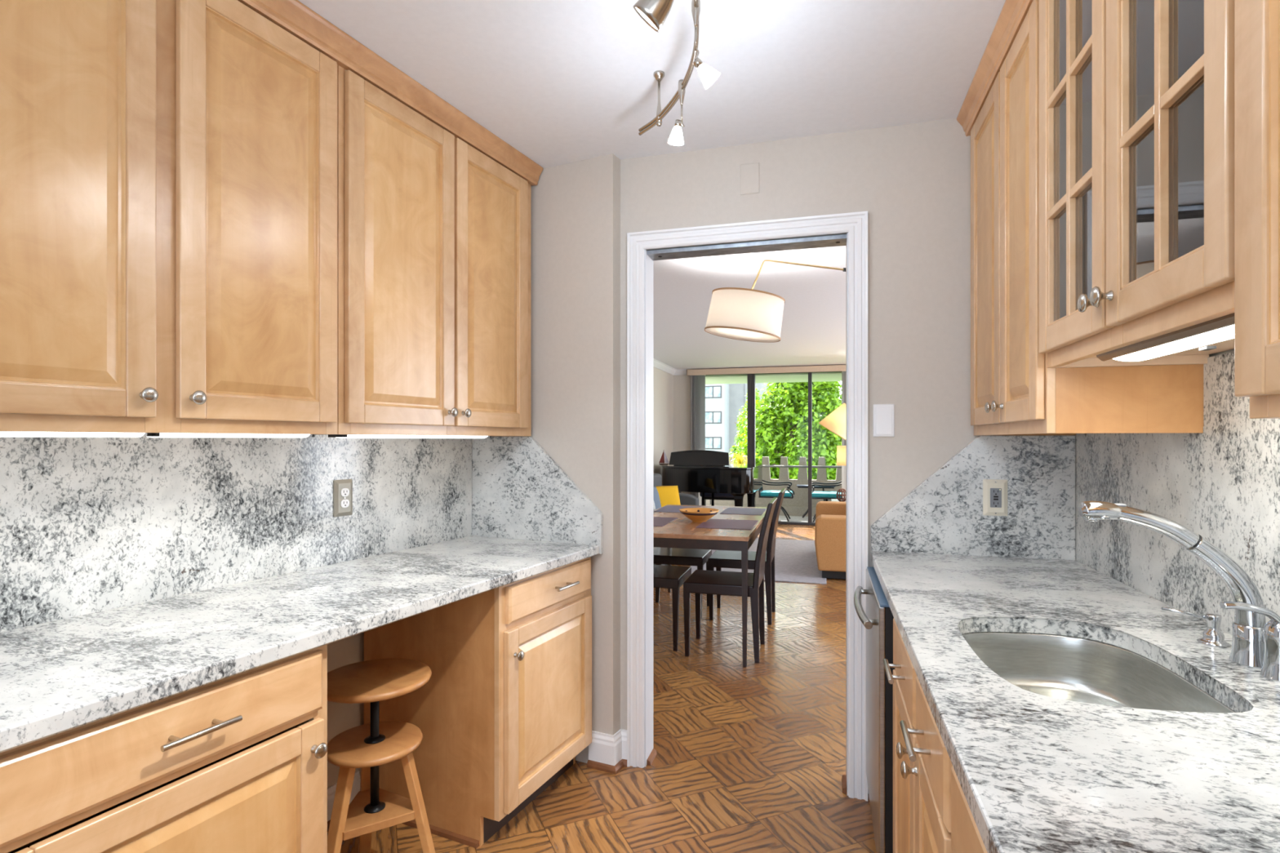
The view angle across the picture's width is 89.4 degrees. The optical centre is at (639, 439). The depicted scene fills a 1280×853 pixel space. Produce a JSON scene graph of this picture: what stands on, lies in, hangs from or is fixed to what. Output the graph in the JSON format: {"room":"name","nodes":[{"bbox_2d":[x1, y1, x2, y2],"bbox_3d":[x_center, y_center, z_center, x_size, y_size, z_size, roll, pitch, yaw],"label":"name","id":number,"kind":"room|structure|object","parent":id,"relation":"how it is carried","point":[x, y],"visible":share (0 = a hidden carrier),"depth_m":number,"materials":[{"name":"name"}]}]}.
{"room":"kitchen","nodes":[
{"label":"kitchen","id":0,"kind":"room"},
{"bbox_2d":[327,631,364,788],"bbox_3d":[-1.861,0.088,0.725,0.114,2.507,4.940,0,0,25],"label":"wall","id":1,"kind":"structure","parent":0,"point":[341,717],"depth_m":2.31,"materials":[{"name":"beige paint"}]},
{"bbox_2d":[0,0,337,434],"bbox_3d":[-1.210,-0.572,1.527,0.386,1.112,0.935,0,0,25],"label":"upper cabinet","id":2,"kind":"object","parent":1,"relation":"attached to","point":[169,168],"visible":0.98,"depth_m":1.47,"materials":[{"name":"brown wood"}]},
{"bbox_2d":[0,431,151,437],"bbox_3d":[-1.227,-0.025,1.308,0.074,0.038,0.392,0,0,25],"label":"light bar","id":3,"kind":"object","parent":2,"relation":"attached to","point":[77,434],"visible":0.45,"depth_m":1.35,"materials":[{"name":"white plastic"}]},
{"bbox_2d":[148,432,314,437],"bbox_3d":[-1.053,-0.025,1.681,0.074,0.038,0.413,0,0,25],"label":"light bar","id":4,"kind":"object","parent":2,"relation":"attached to","point":[153,434],"visible":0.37,"depth_m":1.64,"materials":[{"name":"white plastic"}]},
{"bbox_2d":[0,434,471,631],"bbox_3d":[-1.361,0.219,1.638,0.021,0.494,2.818,0,0,25],"label":"backsplash","id":5,"kind":"structure","parent":1,"relation":"attached to","point":[88,525],"depth_m":1.83,"materials":[{"name":"stone"}]},
{"bbox_2d":[333,479,352,516],"bbox_3d":[-1.043,0.204,2.280,0.013,0.128,0.078,0,0,25],"label":"wall outlet","id":6,"kind":"object","parent":5,"relation":"attached to","point":[342,489],"visible":1,"depth_m":2.27,"materials":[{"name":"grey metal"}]},
{"bbox_2d":[340,488,349,507],"bbox_3d":[-1.039,0.204,2.278,0.004,0.068,0.034,0,0,25],"label":"receptacle","id":7,"kind":"object","parent":6,"relation":"attached to","point":[344,492],"depth_m":2.28,"materials":[{"name":"white plastic"}]},
{"bbox_2d":[327,771,360,831],"bbox_3d":[-1.156,1.277,2.071,0.028,0.130,0.644,0,0,25],"label":"baseboard","id":8,"kind":"structure","parent":1,"relation":"attached to","point":[356,784],"depth_m":2.26,"materials":[{"name":"white"}]},
{"bbox_2d":[337,65,531,436],"bbox_3d":[-0.804,-0.572,2.397,0.386,1.112,0.980,0,0,25],"label":"upper cabinet","id":9,"kind":"object","parent":1,"relation":"attached to","point":[434,233],"visible":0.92,"depth_m":2.18,"materials":[{"name":"brown wood"}]},
{"bbox_2d":[237,0,542,185],"bbox_3d":[-0.979,-1.129,1.633,0.065,0.070,2.532,0,0,25],"label":"trim","id":10,"kind":"structure","parent":9,"relation":"attached to","point":[293,16],"depth_m":2.01,"materials":[{"name":"brown wood"}]},
{"bbox_2d":[328,434,491,438],"bbox_3d":[-0.774,-0.025,2.279,0.074,0.038,0.695,0,0,25],"label":"light bar","id":11,"kind":"object","parent":9,"relation":"attached to","point":[340,436],"visible":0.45,"depth_m":2.18,"materials":[{"name":"white plastic"}]},
{"bbox_2d":[327,524,876,852],"bbox_3d":[1.185,1.382,4.003,6.500,0.080,12.750,0,0,16],"label":"floor","id":12,"kind":"structure","parent":0,"point":[751,758],"depth_m":2.67,"materials":[{"name":"brown wood"}]},
{"bbox_2d":[0,644,327,852],"bbox_3d":[-1.112,0.905,1.349,0.663,0.874,0.624,0,0,25],"label":"base cabinet","id":13,"kind":"object","parent":12,"relation":"on","point":[237,763],"visible":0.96,"depth_m":1.23,"materials":[{"name":"brown wood"}]},
{"bbox_2d":[327,657,435,852],"bbox_3d":[-0.800,1.026,1.928,0.353,0.636,0.359,0,0,25],"label":"stool","id":14,"kind":"object","parent":12,"relation":"on","point":[369,746],"visible":0.97,"depth_m":1.92,"materials":[{"name":"brown wood"}]},
{"bbox_2d":[364,556,591,846],"bbox_3d":[-0.577,0.905,2.495,0.663,0.874,0.610,0,0,25],"label":"base cabinet","id":15,"kind":"object","parent":12,"relation":"on","point":[504,710],"visible":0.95,"depth_m":2.21,"materials":[{"name":"brown wood"}]},
{"bbox_2d":[0,535,599,752],"bbox_3d":[-1.057,0.448,1.497,0.649,0.036,2.819,0,0,25],"label":"countertop","id":16,"kind":"structure","parent":15,"relation":"on","point":[56,677],"depth_m":1.50,"materials":[{"name":"stone"}]},
{"bbox_2d":[402,819,479,848],"bbox_3d":[-0.781,1.333,2.246,0.545,0.018,0.015,0,0,25],"label":"trim","id":17,"kind":"structure","parent":15,"relation":"attached to","point":[435,830],"depth_m":2.18,"materials":[{"name":"brown wood"}]},
{"bbox_2d":[653,564,691,651],"bbox_3d":[0.039,0.860,4.370,0.546,0.965,0.420,0,0,16],"label":"dining chair","id":18,"kind":"object","parent":12,"relation":"on","point":[673,577],"visible":0.22,"depth_m":4.12,"materials":[{"name":"black wood"}]},
{"bbox_2d":[653,473,698,565],"bbox_3d":[0.101,0.878,7.257,0.840,0.902,2.060,0,0,16],"label":"sofa","id":19,"kind":"object","parent":12,"relation":"on","point":[685,499],"visible":0.05,"depth_m":8.01,"materials":[{"name":"grey fabric"}]},
{"bbox_2d":[653,486,661,509],"bbox_3d":[0.102,0.722,7.225,0.168,0.383,0.395,0,0,36],"label":"cushion","id":20,"kind":"object","parent":19,"relation":"on","point":[655,495],"visible":0.22,"depth_m":7.27,"materials":[{"name":"blue fabric"}]},
{"bbox_2d":[655,485,680,506],"bbox_3d":[0.304,0.737,7.812,0.395,0.353,0.197,0,0,-22],"label":"cushion","id":21,"kind":"object","parent":19,"relation":"on","point":[668,495],"visible":0.42,"depth_m":7.79,"materials":[{"name":"yellow fabric"}]},
{"bbox_2d":[653,498,711,618],"bbox_3d":[0.263,0.860,5.112,0.546,0.965,0.420,0,0,16],"label":"dining chair","id":22,"kind":"object","parent":12,"relation":"on","point":[668,556],"visible":0.44,"depth_m":4.94,"materials":[{"name":"black wood"}]},
{"bbox_2d":[661,449,762,506],"bbox_3d":[0.974,0.742,9.271,1.442,1.200,1.548,0,0,16],"label":"grand piano","id":23,"kind":"object","parent":12,"relation":"on","point":[703,471],"visible":0.73,"depth_m":8.73,"materials":[{"name":"black paint"}]},
{"bbox_2d":[658,451,668,465],"bbox_3d":[0.341,0.249,9.237,0.148,0.215,0.048,0,0,-2],"label":"ornament","id":24,"kind":"object","parent":23,"relation":"on","point":[664,459],"visible":1,"depth_m":9.24,"materials":[{"name":"brown"}]},
{"bbox_2d":[653,504,770,666],"bbox_3d":[0.440,0.957,4.765,0.900,0.770,1.740,0,0,16],"label":"dining table","id":25,"kind":"object","parent":12,"relation":"on","point":[682,532],"visible":0.39,"depth_m":3.93,"materials":[{"name":"brown wood"}]},
{"bbox_2d":[653,516,678,526],"bbox_3d":[0.080,0.571,4.540,0.280,0.003,0.480,0,0,16],"label":"placemat","id":26,"kind":"object","parent":25,"relation":"on","point":[657,521],"visible":0.49,"depth_m":4.53,"materials":[{"name":"fabric"}]},
{"bbox_2d":[653,506,702,512],"bbox_3d":[0.319,0.571,5.330,0.310,0.003,0.470,0,0,16],"label":"placemat","id":27,"kind":"object","parent":25,"relation":"on","point":[667,508],"visible":0.75,"depth_m":5.33,"materials":[{"name":"grey fabric"}]},
{"bbox_2d":[679,507,719,522],"bbox_3d":[0.414,0.530,4.528,0.280,0.083,0.280,0,0,16],"label":"bowl","id":28,"kind":"object","parent":25,"relation":"on","point":[695,514],"visible":1,"depth_m":4.46,"materials":[{"name":"brown wood"}]},
{"bbox_2d":[695,519,758,529],"bbox_3d":[0.599,0.571,4.393,0.360,0.003,0.480,0,0,16],"label":"placemat","id":29,"kind":"object","parent":25,"relation":"on","point":[710,523],"visible":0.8,"depth_m":4.36,"materials":[{"name":"fabric"}]},
{"bbox_2d":[720,507,766,515],"bbox_3d":[0.834,0.571,5.184,0.320,0.003,0.470,0,0,16],"label":"placemat","id":30,"kind":"object","parent":25,"relation":"on","point":[745,511],"visible":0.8,"depth_m":5.15,"materials":[{"name":"grey fabric"}]},
{"bbox_2d":[699,492,734,505],"bbox_3d":[1.268,1.072,10.169,0.620,0.540,0.280,0,0,16],"label":"piano bench","id":31,"kind":"object","parent":12,"relation":"on","point":[723,496],"visible":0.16,"depth_m":10.04,"materials":[{"name":"black wood"}]},
{"bbox_2d":[683,497,777,662],"bbox_3d":[0.584,0.860,4.127,0.546,0.965,0.410,0,0,16],"label":"dining chair","id":32,"kind":"object","parent":12,"relation":"on","point":[700,582],"visible":1,"depth_m":4.00,"materials":[{"name":"black wood"}]},
{"bbox_2d":[707,488,786,625],"bbox_3d":[0.821,0.860,4.928,0.546,0.965,0.400,0,0,16],"label":"dining chair","id":33,"kind":"object","parent":12,"relation":"on","point":[719,559],"visible":0.92,"depth_m":4.78,"materials":[{"name":"black wood"}]},
{"bbox_2d":[690,537,826,584],"bbox_3d":[1.423,1.336,7.449,1.380,0.012,2.610,0,0,16],"label":"rug","id":34,"kind":"object","parent":12,"relation":"on","point":[795,560],"visible":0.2,"depth_m":6.96,"materials":[{"name":"grey carpet"}]},
{"bbox_2d":[704,259,845,342],"bbox_3d":[1.048,0.127,3.854,1.323,2.430,0.460,0,0,7],"label":"floor lamp","id":35,"kind":"object","parent":12,"relation":"on","point":[746,314],"visible":0.73,"depth_m":3.73,"materials":[{"name":"white fabric"}]},
{"bbox_2d":[706,327,777,340],"bbox_3d":[0.618,-0.645,3.904,0.439,0.073,0.444,0,0,16],"label":"diffuser","id":36,"kind":"object","parent":35,"relation":"attached to","point":[735,333],"depth_m":3.90,"materials":[{"name":"white"}]},
{"bbox_2d":[814,501,845,578],"bbox_3d":[2.386,0.946,6.859,1.025,0.768,1.620,0,0,16],"label":"loveseat","id":37,"kind":"object","parent":12,"relation":"on","point":[830,516],"visible":0.27,"depth_m":6.19,"materials":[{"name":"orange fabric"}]},
{"bbox_2d":[818,403,845,439],"bbox_3d":[2.802,0.424,8.613,0.820,1.835,0.600,0,0,16],"label":"floor lamp","id":38,"kind":"object","parent":12,"relation":"on","point":[835,422],"visible":0.4,"depth_m":8.46,"materials":[{"name":"yellow fabric"}]},
{"bbox_2d":[853,566,894,852],"bbox_3d":[1.042,0.902,2.033,0.702,0.880,0.590,0,0,16],"label":"dishwasher","id":39,"kind":"object","parent":12,"relation":"on","point":[877,620],"visible":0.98,"depth_m":1.84,"materials":[{"name":"black plastic"}]},
{"bbox_2d":[882,618,952,852],"bbox_3d":[0.868,0.896,1.307,0.678,0.892,0.868,0,0,16],"label":"base cabinet","id":40,"kind":"object","parent":12,"relation":"on","point":[922,764],"visible":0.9,"depth_m":1.27,"materials":[{"name":"brown wood"}]},
{"bbox_2d":[871,551,1279,852],"bbox_3d":[0.748,0.430,0.798,0.664,0.036,3.143,0,0,16],"label":"countertop","id":41,"kind":"structure","parent":40,"relation":"on","point":[1036,773],"depth_m":0.93,"materials":[{"name":"stone"}]},
{"bbox_2d":[961,631,1235,713],"bbox_3d":[0.837,0.513,1.246,0.394,0.126,0.562,0,0,16],"label":"sink","id":42,"kind":"object","parent":41,"relation":"in","point":[1063,667],"visible":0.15,"depth_m":1.45,"materials":[{"name":"silver metal"}]},
{"bbox_2d":[1078,501,1266,669],"bbox_3d":[1.005,0.265,1.222,0.304,0.294,0.060,0,0,16],"label":"faucet","id":43,"kind":"object","parent":41,"relation":"on","point":[1247,642],"visible":0.91,"depth_m":1.19,"materials":[{"name":"silver metal"}]},
{"bbox_2d":[1161,607,1231,648],"bbox_3d":[1.130,0.378,1.317,0.114,0.068,0.052,0,0,16],"label":"soap dispenser","id":44,"kind":"object","parent":41,"relation":"on","point":[1212,636],"visible":1,"depth_m":1.30,"materials":[{"name":"silver metal"}]},
{"bbox_2d":[1219,601,1279,683],"bbox_3d":[1.075,0.348,1.121,0.108,0.128,0.052,0,0,16],"label":"lever","id":45,"kind":"object","parent":41,"relation":"on","point":[1270,670],"visible":1,"depth_m":1.11,"materials":[{"name":"silver metal"}]},
{"bbox_2d":[951,765,986,852],"bbox_3d":[0.666,0.896,0.594,0.678,0.892,0.606,0,0,16],"label":"base cabinet","id":46,"kind":"object","parent":12,"relation":"on","point":[966,837],"visible":0.07,"depth_m":0.86,"materials":[{"name":"brown wood"}]},
{"bbox_3d":[2.681,1.054,8.075,0.560,0.575,0.560,0,0,16],"label":"side table","id":47,"kind":"object","parent":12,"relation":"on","visible":0},
{"bbox_2d":[835,488,845,502],"bbox_3d":[2.505,0.685,8.021,0.136,0.172,0.136,0,0,16],"label":"ornament","id":48,"kind":"object","parent":47,"relation":"on","point":[839,491],"visible":0.84,"depth_m":7.99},
{"bbox_2d":[836,445,845,466],"bbox_3d":[2.693,0.421,8.155,0.410,0.692,0.410,0,0,16],"label":"table lamp","id":49,"kind":"object","parent":47,"relation":"on","point":[841,450],"visible":0.19,"depth_m":8.07,"materials":[{"name":"yellow fabric"}]},
{"bbox_2d":[297,0,1005,369],"bbox_3d":[1.242,-1.205,4.019,6.600,0.080,12.810,0,0,16],"label":"ceiling","id":50,"kind":"structure","parent":0,"point":[559,82],"depth_m":2.10,"materials":[{"name":"white paint"}]},
{"bbox_2d":[638,0,698,135],"bbox_3d":[-0.040,-1.081,1.254,0.256,0.168,1.778,0,0,11],"label":"track rail","id":51,"kind":"object","parent":50,"relation":"hanging from","point":[658,75],"visible":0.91,"depth_m":2.01,"materials":[{"name":"silver metal"}]},
{"bbox_2d":[633,0,674,32],"bbox_3d":[0.034,-0.927,1.310,0.094,0.191,0.068,0,0,16],"label":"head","id":52,"kind":"object","parent":51,"relation":"hanging from","point":[654,13],"visible":1,"depth_m":1.29},
{"bbox_2d":[667,79,684,146],"bbox_3d":[0.104,-0.948,1.870,0.048,0.188,0.046,0,0,16],"label":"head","id":53,"kind":"object","parent":51,"relation":"hanging from","point":[676,138],"visible":0.99,"depth_m":1.87},
{"bbox_2d":[691,0,719,88],"bbox_3d":[0.154,-0.936,1.527,0.068,0.212,0.045,0,0,-12],"label":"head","id":54,"kind":"object","parent":51,"relation":"hanging from","point":[708,75],"visible":0.98,"depth_m":1.51},
{"bbox_2d":[653,366,673,476],"bbox_3d":[-0.565,0.088,7.035,0.100,2.507,8.070,0,0,16],"label":"wall","id":55,"kind":"structure","parent":0,"point":[663,381],"depth_m":10.08,"materials":[{"name":"beige paint"}]},
{"bbox_2d":[653,358,676,375],"bbox_3d":[-0.481,-1.123,7.011,0.075,0.085,7.870,0,0,16],"label":"trim","id":56,"kind":"structure","parent":55,"relation":"attached to","point":[656,364],"depth_m":10.00,"materials":[{"name":"white"}]},
{"bbox_2d":[673,374,690,494],"bbox_3d":[3.318,0.088,10.088,5.710,2.507,0.120,0,0,16],"label":"wall","id":57,"kind":"structure","parent":0,"point":[682,384],"depth_m":10.77,"materials":[{"name":"beige paint"}]},
{"bbox_2d":[673,368,686,375],"bbox_3d":[0.660,-1.123,10.739,0.240,0.085,0.075,0,0,16],"label":"trim","id":58,"kind":"structure","parent":57,"relation":"attached to","point":[678,372],"depth_m":10.73,"materials":[{"name":"white"}]},
{"bbox_2d":[686,364,845,376],"bbox_3d":[3.136,-1.107,9.988,4.906,0.097,0.110,0,0,16],"label":"valance","id":59,"kind":"object","parent":57,"relation":"attached to","point":[828,367],"visible":0.58,"depth_m":10.25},
{"bbox_2d":[695,371,841,525],"bbox_3d":[3.163,0.117,10.100,4.815,2.450,0.140,0,0,16],"label":"window","id":60,"kind":"structure","parent":57,"relation":"in","point":[751,377],"depth_m":10.30,"materials":[{"name":"brown metal"}]},
{"bbox_2d":[690,374,705,505],"bbox_3d":[0.951,0.102,10.618,0.258,2.380,0.082,0,0,16],"label":"vertical blind","id":61,"kind":"object","parent":60,"relation":"attached to","point":[700,380],"visible":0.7,"depth_m":10.61,"materials":[{"name":"white fabric"}]},
{"bbox_2d":[841,371,845,497],"bbox_3d":[3.183,0.102,9.986,0.128,2.380,0.082,0,0,16],"label":"vertical blind","id":62,"kind":"object","parent":57,"relation":"attached to","point":[843,373],"visible":0.2,"depth_m":9.98,"materials":[{"name":"white fabric"}]},
{"bbox_2d":[695,456,841,516],"bbox_3d":[4.023,0.831,11.291,10.410,1.047,0.260,0,0,16],"label":"wall","id":63,"kind":"structure","parent":0,"point":[798,505],"depth_m":11.62,"materials":[{"name":"concrete"}]},
{"bbox_2d":[710,465,841,504],"bbox_3d":[3.752,0.827,11.254,8.910,0.740,0.038,0,0,16],"label":"handrail","id":64,"kind":"object","parent":63,"relation":"on","point":[767,466],"visible":0.03,"depth_m":11.52,"materials":[{"name":"grey metal"}]},
{"bbox_2d":[695,372,841,384],"bbox_3d":[3.866,-1.164,10.738,10.410,0.228,1.430,0,0,16],"label":"ceiling","id":65,"kind":"structure","parent":0,"point":[816,377],"depth_m":11.03,"materials":[{"name":"white paint"}]},
{"bbox_2d":[503,118,1074,763],"bbox_3d":[1.134,0.088,2.373,5.710,2.507,0.176,0,0,16],"label":"wall","id":66,"kind":"structure","parent":0,"point":[912,181],"depth_m":2.56,"materials":[{"name":"beige paint"}]},
{"bbox_2d":[471,436,603,554],"bbox_3d":[-0.462,0.226,2.787,0.679,0.481,0.020,0,0,25],"label":"backsplash","id":67,"kind":"structure","parent":66,"relation":"attached to","point":[519,491],"depth_m":2.79,"materials":[{"name":"stone"}]},
{"bbox_2d":[586,728,626,773],"bbox_3d":[-0.135,1.272,2.656,0.159,0.140,0.093,0,0,16],"label":"baseboard","id":68,"kind":"structure","parent":66,"relation":"attached to","point":[607,753],"depth_m":2.64,"materials":[{"name":"white wood"}]},
{"bbox_2d":[647,748,657,765],"bbox_3d":[0.051,1.331,2.717,0.016,0.022,0.103,0,0,16],"label":"trim","id":69,"kind":"structure","parent":66,"relation":"attached to","point":[651,757],"depth_m":2.71,"materials":[{"name":"brown wood"}]},
{"bbox_2d":[646,234,846,260],"bbox_3d":[0.420,-0.773,2.610,0.787,0.018,0.097,0,0,16],"label":"door frame","id":70,"kind":"structure","parent":66,"relation":"attached to","point":[838,240],"depth_m":2.59,"materials":[{"name":"metal"}]},
{"bbox_2d":[626,211,867,801],"bbox_3d":[0.421,0.280,2.606,0.820,2.124,0.123,0,0,16],"label":"door frame","id":71,"kind":"structure","parent":66,"relation":"in","point":[648,262],"depth_m":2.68,"materials":[{"name":"white wood"}]},
{"bbox_2d":[739,162,759,195],"bbox_3d":[0.431,-1.026,2.541,0.076,0.119,0.005,0,0,16],"label":"blank plate","id":72,"kind":"object","parent":66,"relation":"attached to","point":[749,172],"visible":1,"depth_m":2.54,"materials":[{"name":"beige paint"}]},
{"bbox_2d":[841,774,846,793],"bbox_3d":[0.791,1.331,2.508,0.016,0.022,0.103,0,0,16],"label":"trim","id":73,"kind":"structure","parent":66,"relation":"attached to","point":[843,778],"depth_m":2.49,"materials":[{"name":"brown wood"}]},
{"bbox_2d":[873,404,894,436],"bbox_3d":[0.906,-0.072,2.404,0.074,0.121,0.010,0,0,16],"label":"light switch","id":74,"kind":"object","parent":66,"relation":"attached to","point":[883,414],"visible":1,"depth_m":2.40,"materials":[{"name":"white plastic"}]},
{"bbox_2d":[871,435,1075,559],"bbox_3d":[1.180,0.216,2.321,0.662,0.463,0.020,0,0,16],"label":"backsplash","id":75,"kind":"structure","parent":66,"relation":"attached to","point":[943,514],"depth_m":2.29,"materials":[{"name":"stone"}]},
{"bbox_2d":[982,479,1007,515],"bbox_3d":[1.255,0.204,2.283,0.078,0.128,0.013,0,0,16],"label":"wall outlet","id":76,"kind":"object","parent":75,"relation":"attached to","point":[994,491],"visible":1,"depth_m":2.28,"materials":[{"name":"beige plastic"}]},
{"bbox_2d":[990,488,1001,507],"bbox_3d":[1.254,0.204,2.279,0.036,0.068,0.004,0,0,16],"label":"receptacle","id":77,"kind":"object","parent":76,"relation":"attached to","point":[995,493],"depth_m":2.28,"materials":[{"name":"grey plastic"}]},
{"bbox_2d":[777,515,815,522],"bbox_3d":[3.877,1.473,10.777,10.410,0.238,1.550,0,0,16],"label":"floor","id":78,"kind":"structure","parent":0,"point":[793,518],"depth_m":11.11,"materials":[{"name":"concrete"}]},
{"bbox_2d":[728,453,747,463],"bbox_3d":[1.788,0.786,11.533,0.540,1.112,0.523,0,0,16],"label":"flowers","id":79,"kind":"object","parent":78,"relation":"on","point":[740,459],"visible":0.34,"depth_m":11.48,"materials":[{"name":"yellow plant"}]},
{"bbox_2d":[758,480,794,521],"bbox_3d":[2.222,0.876,10.866,0.710,0.941,0.527,0,0,16],"label":"patio chair","id":80,"kind":"object","parent":78,"relation":"on","point":[764,494],"visible":0.47,"depth_m":10.65,"materials":[{"name":"teal fabric"}]},
{"bbox_2d":[760,490,792,497],"bbox_3d":[2.291,0.898,10.846,0.510,0.068,0.490,0,0,16],"label":"seat cushion","id":81,"kind":"object","parent":80,"relation":"on","point":[763,493],"depth_m":10.64,"materials":[{"name":"teal fabric"}]},
{"bbox_2d":[796,484,835,517],"bbox_3d":[3.041,1.067,11.184,0.640,0.562,0.260,0,0,16],"label":"patio table","id":82,"kind":"object","parent":78,"relation":"on","point":[797,486],"visible":0.32,"depth_m":11.11,"materials":[{"name":"grey metal"}]},
{"bbox_2d":[812,480,841,522],"bbox_3d":[3.135,0.876,10.628,0.710,0.941,0.527,0,0,16],"label":"patio chair","id":83,"kind":"object","parent":78,"relation":"on","point":[826,495],"visible":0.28,"depth_m":10.45,"materials":[{"name":"teal fabric"}]},
{"bbox_2d":[812,491,841,497],"bbox_3d":[3.066,0.898,10.647,0.510,0.068,0.490,0,0,16],"label":"seat cushion","id":84,"kind":"object","parent":83,"relation":"on","point":[815,494],"depth_m":10.45,"materials":[{"name":"teal fabric"}]},
{"bbox_2d":[1208,348,1234,357],"bbox_3d":[0.918,0.088,-0.070,0.095,2.507,4.765,0,0,16],"label":"wall","id":85,"kind":"structure","parent":0,"point":[1230,350],"depth_m":1.44,"materials":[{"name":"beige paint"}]},
{"bbox_2d":[970,0,1203,435],"bbox_3d":[1.219,-0.572,1.906,0.368,1.112,0.788,0,0,16],"label":"upper cabinet","id":86,"kind":"object","parent":85,"relation":"attached to","point":[1014,391],"visible":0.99,"depth_m":1.71,"materials":[{"name":"brown wood"}]},
{"bbox_2d":[956,0,1032,136],"bbox_3d":[0.828,-1.129,1.098,0.065,0.070,2.564,0,0,16],"label":"trim","id":87,"kind":"structure","parent":86,"relation":"attached to","point":[1013,13],"depth_m":1.91,"materials":[{"name":"brown wood"}]},
{"bbox_2d":[1039,0,1234,368],"bbox_3d":[1.005,-0.650,1.156,0.371,0.955,0.768,0,0,16],"label":"upper cabinet","id":88,"kind":"object","parent":85,"relation":"attached to","point":[1136,97],"visible":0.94,"depth_m":1.13,"materials":[{"name":"beige wood"}]},
{"bbox_2d":[1096,312,1234,361],"bbox_3d":[0.926,-0.174,1.066,0.133,0.036,0.505,0,0,16],"label":"fluorescent light","id":89,"kind":"object","parent":88,"relation":"attached to","point":[1222,328],"visible":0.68,"depth_m":1.07,"materials":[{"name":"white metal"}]},
{"bbox_2d":[1198,345,1216,351],"bbox_3d":[0.981,-0.159,1.118,0.014,0.005,0.025,0,0,16],"label":"switch","id":90,"kind":"object","parent":89,"relation":"attached to","point":[1206,348],"depth_m":1.11,"materials":[{"name":"white plastic"}]},
{"bbox_2d":[1074,351,1279,635],"bbox_3d":[1.080,0.131,0.714,0.019,0.634,3.162,0,0,16],"label":"backsplash","id":91,"kind":"structure","parent":85,"relation":"attached to","point":[1221,483],"depth_m":1.51,"materials":[{"name":"stone"}]},
{"bbox_2d":[1234,0,1279,418],"bbox_3d":[0.807,-0.578,0.395,0.338,1.101,0.800,0,0,16],"label":"upper cabinet","id":92,"kind":"object","parent":85,"relation":"attached to","point":[1256,22],"visible":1,"depth_m":0.77,"materials":[{"name":"brown wood"}]},
{"label":"outside","id":93,"kind":"structure","parent":0,"visible":0},
{"bbox_3d":[23.561,7.442,83.229,180.000,0.200,147.000,0,0,16],"label":"ground","id":94,"kind":"structure","parent":93,"visible":0},
{"bbox_2d":[695,382,795,456],"bbox_3d":[1.536,-4.658,85.276,36.500,24.000,15.060,0,0,16],"label":"apartment building","id":95,"kind":"structure","parent":94,"relation":"on","point":[723,402],"depth_m":75.74,"materials":[{"name":"white concrete"}]},
{"bbox_2d":[728,387,763,462],"bbox_3d":[4.746,2.528,27.337,2.273,9.646,2.135,0,0,16],"label":"leafy tree","id":96,"kind":"object","parent":94,"relation":"on","point":[740,428],"visible":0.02,"depth_m":27.14,"materials":[{"name":"green plant"}]},
{"bbox_2d":[735,381,841,479],"bbox_3d":[5.442,1.928,22.356,4.101,10.846,3.501,0,0,35],"label":"leafy tree","id":97,"kind":"object","parent":94,"relation":"on","point":[776,422],"visible":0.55,"depth_m":21.59,"materials":[{"name":"green plant"}]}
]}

